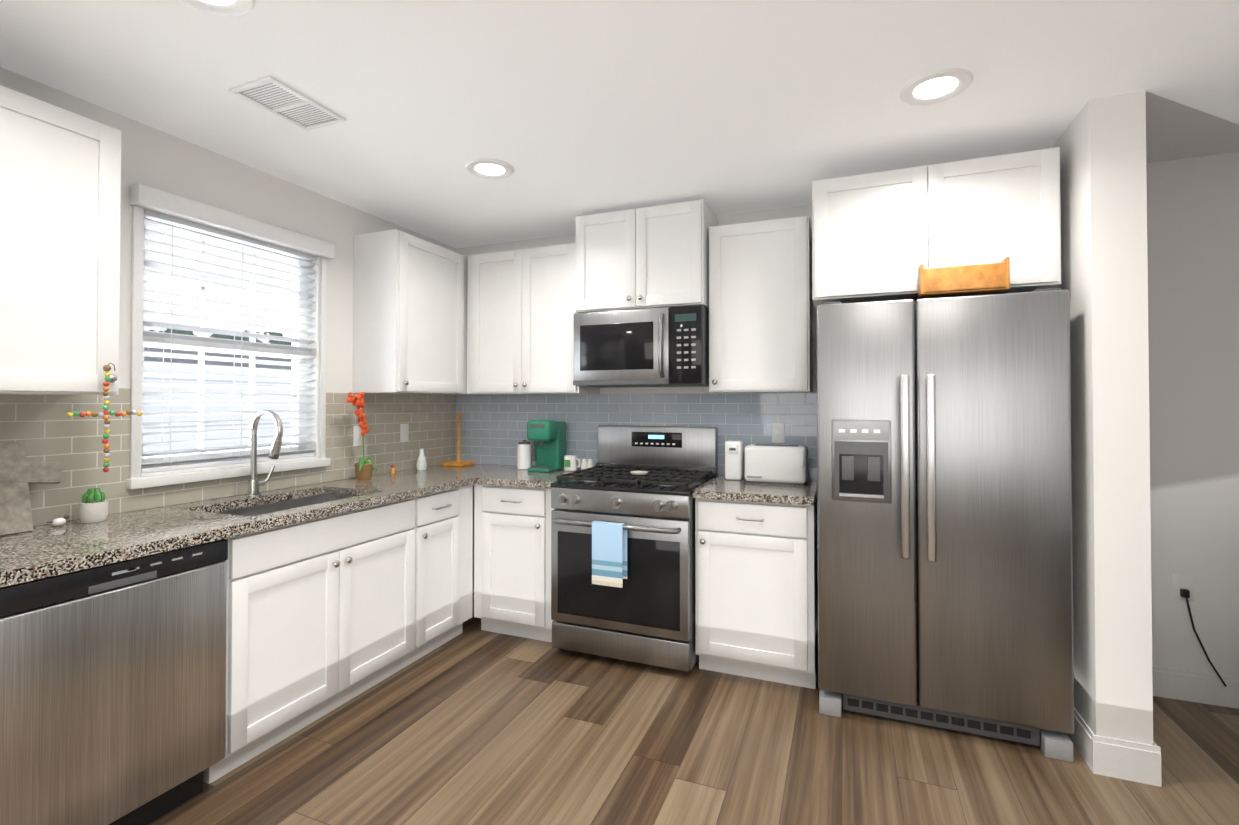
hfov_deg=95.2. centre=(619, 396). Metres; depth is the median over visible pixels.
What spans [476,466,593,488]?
countertop
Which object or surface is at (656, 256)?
upper cabinet
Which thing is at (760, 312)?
upper cabinet
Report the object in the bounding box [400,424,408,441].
switch plate
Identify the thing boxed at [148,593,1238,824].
floor
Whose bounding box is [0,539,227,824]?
dishwasher
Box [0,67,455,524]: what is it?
wall
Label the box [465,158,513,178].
recessed light
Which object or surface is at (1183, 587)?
outlet
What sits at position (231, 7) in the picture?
recessed light
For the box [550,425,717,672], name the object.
range
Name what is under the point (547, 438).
coffee maker
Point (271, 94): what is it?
ceiling vent
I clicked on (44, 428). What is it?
backsplash
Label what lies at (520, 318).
upper cabinet
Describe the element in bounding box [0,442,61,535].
cross
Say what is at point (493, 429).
backsplash
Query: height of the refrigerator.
1.782 m
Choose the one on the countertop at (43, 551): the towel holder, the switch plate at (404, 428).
the towel holder
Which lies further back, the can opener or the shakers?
the shakers
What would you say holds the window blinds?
attached to the window unit
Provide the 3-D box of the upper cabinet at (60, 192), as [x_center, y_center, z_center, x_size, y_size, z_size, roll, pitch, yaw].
[-1.927,-0.460,1.719,0.364,0.904,0.555,0,-1,22]
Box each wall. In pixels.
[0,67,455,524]
[456,152,1238,676]
[1051,90,1163,744]
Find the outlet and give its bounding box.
[1173,574,1226,686]
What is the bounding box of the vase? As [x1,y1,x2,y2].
[416,448,426,469]
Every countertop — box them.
[0,463,516,586]
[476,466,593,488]
[693,475,816,505]
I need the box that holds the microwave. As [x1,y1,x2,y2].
[573,305,708,387]
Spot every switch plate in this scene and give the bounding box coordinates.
[353,426,362,445]
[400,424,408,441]
[772,422,784,442]
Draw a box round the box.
[918,257,1009,297]
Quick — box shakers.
[581,459,592,470]
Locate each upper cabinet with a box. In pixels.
[0,85,121,394]
[353,229,485,394]
[467,243,599,394]
[575,199,717,312]
[709,215,812,392]
[812,147,1060,312]
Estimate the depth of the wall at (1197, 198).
2.56 m
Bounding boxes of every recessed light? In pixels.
[181,0,255,15]
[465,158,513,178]
[899,68,973,105]
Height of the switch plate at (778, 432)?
0.115 m
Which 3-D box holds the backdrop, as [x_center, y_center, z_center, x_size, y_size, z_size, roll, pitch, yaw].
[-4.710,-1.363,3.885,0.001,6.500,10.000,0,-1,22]
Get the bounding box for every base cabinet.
[203,498,414,783]
[402,485,472,668]
[474,484,554,641]
[695,497,817,688]
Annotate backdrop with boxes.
[143,226,291,456]
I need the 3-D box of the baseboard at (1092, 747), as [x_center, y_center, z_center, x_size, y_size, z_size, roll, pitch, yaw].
[1.784,1.299,2.201,0.014,0.135,0.341,0,-1,22]
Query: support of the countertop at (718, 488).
on the base cabinet at (756, 590)
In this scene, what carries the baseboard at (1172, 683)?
attached to the wall at (1197, 198)
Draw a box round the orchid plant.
[346,392,377,479]
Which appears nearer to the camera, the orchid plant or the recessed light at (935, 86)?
the recessed light at (935, 86)
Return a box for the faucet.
[246,409,282,495]
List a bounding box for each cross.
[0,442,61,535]
[67,363,142,471]
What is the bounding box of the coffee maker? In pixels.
[527,420,565,472]
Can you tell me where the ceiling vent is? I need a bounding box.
[228,76,346,130]
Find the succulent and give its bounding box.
[79,488,108,522]
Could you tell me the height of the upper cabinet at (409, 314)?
0.900 m
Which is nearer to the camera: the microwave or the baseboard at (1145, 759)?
the baseboard at (1145, 759)
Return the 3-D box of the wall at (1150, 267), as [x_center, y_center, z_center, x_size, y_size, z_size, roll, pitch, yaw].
[1.951,0.139,2.395,0.162,2.460,0.765,0,-1,22]
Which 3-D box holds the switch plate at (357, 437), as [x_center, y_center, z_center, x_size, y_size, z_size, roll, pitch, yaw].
[-1.498,0.227,3.248,0.008,0.115,0.072,0,-1,22]
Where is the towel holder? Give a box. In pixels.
[441,413,475,466]
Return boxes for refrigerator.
[817,288,1073,761]
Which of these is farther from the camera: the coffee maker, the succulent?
the coffee maker
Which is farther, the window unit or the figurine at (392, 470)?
the figurine at (392, 470)
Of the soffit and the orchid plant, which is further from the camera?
the orchid plant
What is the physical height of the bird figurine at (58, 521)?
0.036 m
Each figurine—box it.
[47,515,72,525]
[390,464,395,473]
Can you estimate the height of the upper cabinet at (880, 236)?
0.550 m
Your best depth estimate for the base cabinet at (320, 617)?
2.28 m
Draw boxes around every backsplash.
[0,388,455,525]
[455,393,816,478]
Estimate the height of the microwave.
0.422 m
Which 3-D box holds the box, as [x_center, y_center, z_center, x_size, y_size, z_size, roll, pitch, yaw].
[1.388,-0.479,2.291,0.310,0.125,0.080,0,-1,22]
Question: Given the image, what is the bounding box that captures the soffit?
[1146,91,1238,162]
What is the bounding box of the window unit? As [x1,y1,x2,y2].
[126,205,330,488]
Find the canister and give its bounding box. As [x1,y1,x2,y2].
[517,439,531,469]
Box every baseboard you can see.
[1067,707,1106,775]
[1107,737,1161,786]
[1152,665,1238,708]
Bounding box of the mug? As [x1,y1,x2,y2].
[564,455,580,470]
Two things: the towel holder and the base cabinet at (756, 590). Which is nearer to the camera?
the base cabinet at (756, 590)
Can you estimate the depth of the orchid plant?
3.13 m
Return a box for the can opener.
[725,440,743,479]
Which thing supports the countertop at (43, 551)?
on the base cabinet at (320, 617)
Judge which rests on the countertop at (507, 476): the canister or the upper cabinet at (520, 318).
the canister
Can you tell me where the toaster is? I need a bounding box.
[744,444,807,485]
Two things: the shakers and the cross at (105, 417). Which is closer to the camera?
the cross at (105, 417)
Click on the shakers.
(585, 464)
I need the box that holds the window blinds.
[130,184,334,472]
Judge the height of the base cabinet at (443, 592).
0.874 m
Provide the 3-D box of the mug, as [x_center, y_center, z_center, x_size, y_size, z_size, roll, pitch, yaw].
[-0.297,0.422,3.572,0.111,0.092,0.082,0,-1,22]
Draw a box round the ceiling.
[0,0,1238,247]
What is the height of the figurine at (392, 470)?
0.058 m
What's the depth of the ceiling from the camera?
1.98 m
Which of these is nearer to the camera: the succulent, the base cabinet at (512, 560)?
the succulent
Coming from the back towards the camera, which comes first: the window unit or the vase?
the vase
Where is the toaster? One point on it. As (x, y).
(775, 464)
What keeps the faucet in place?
on the countertop at (43, 551)

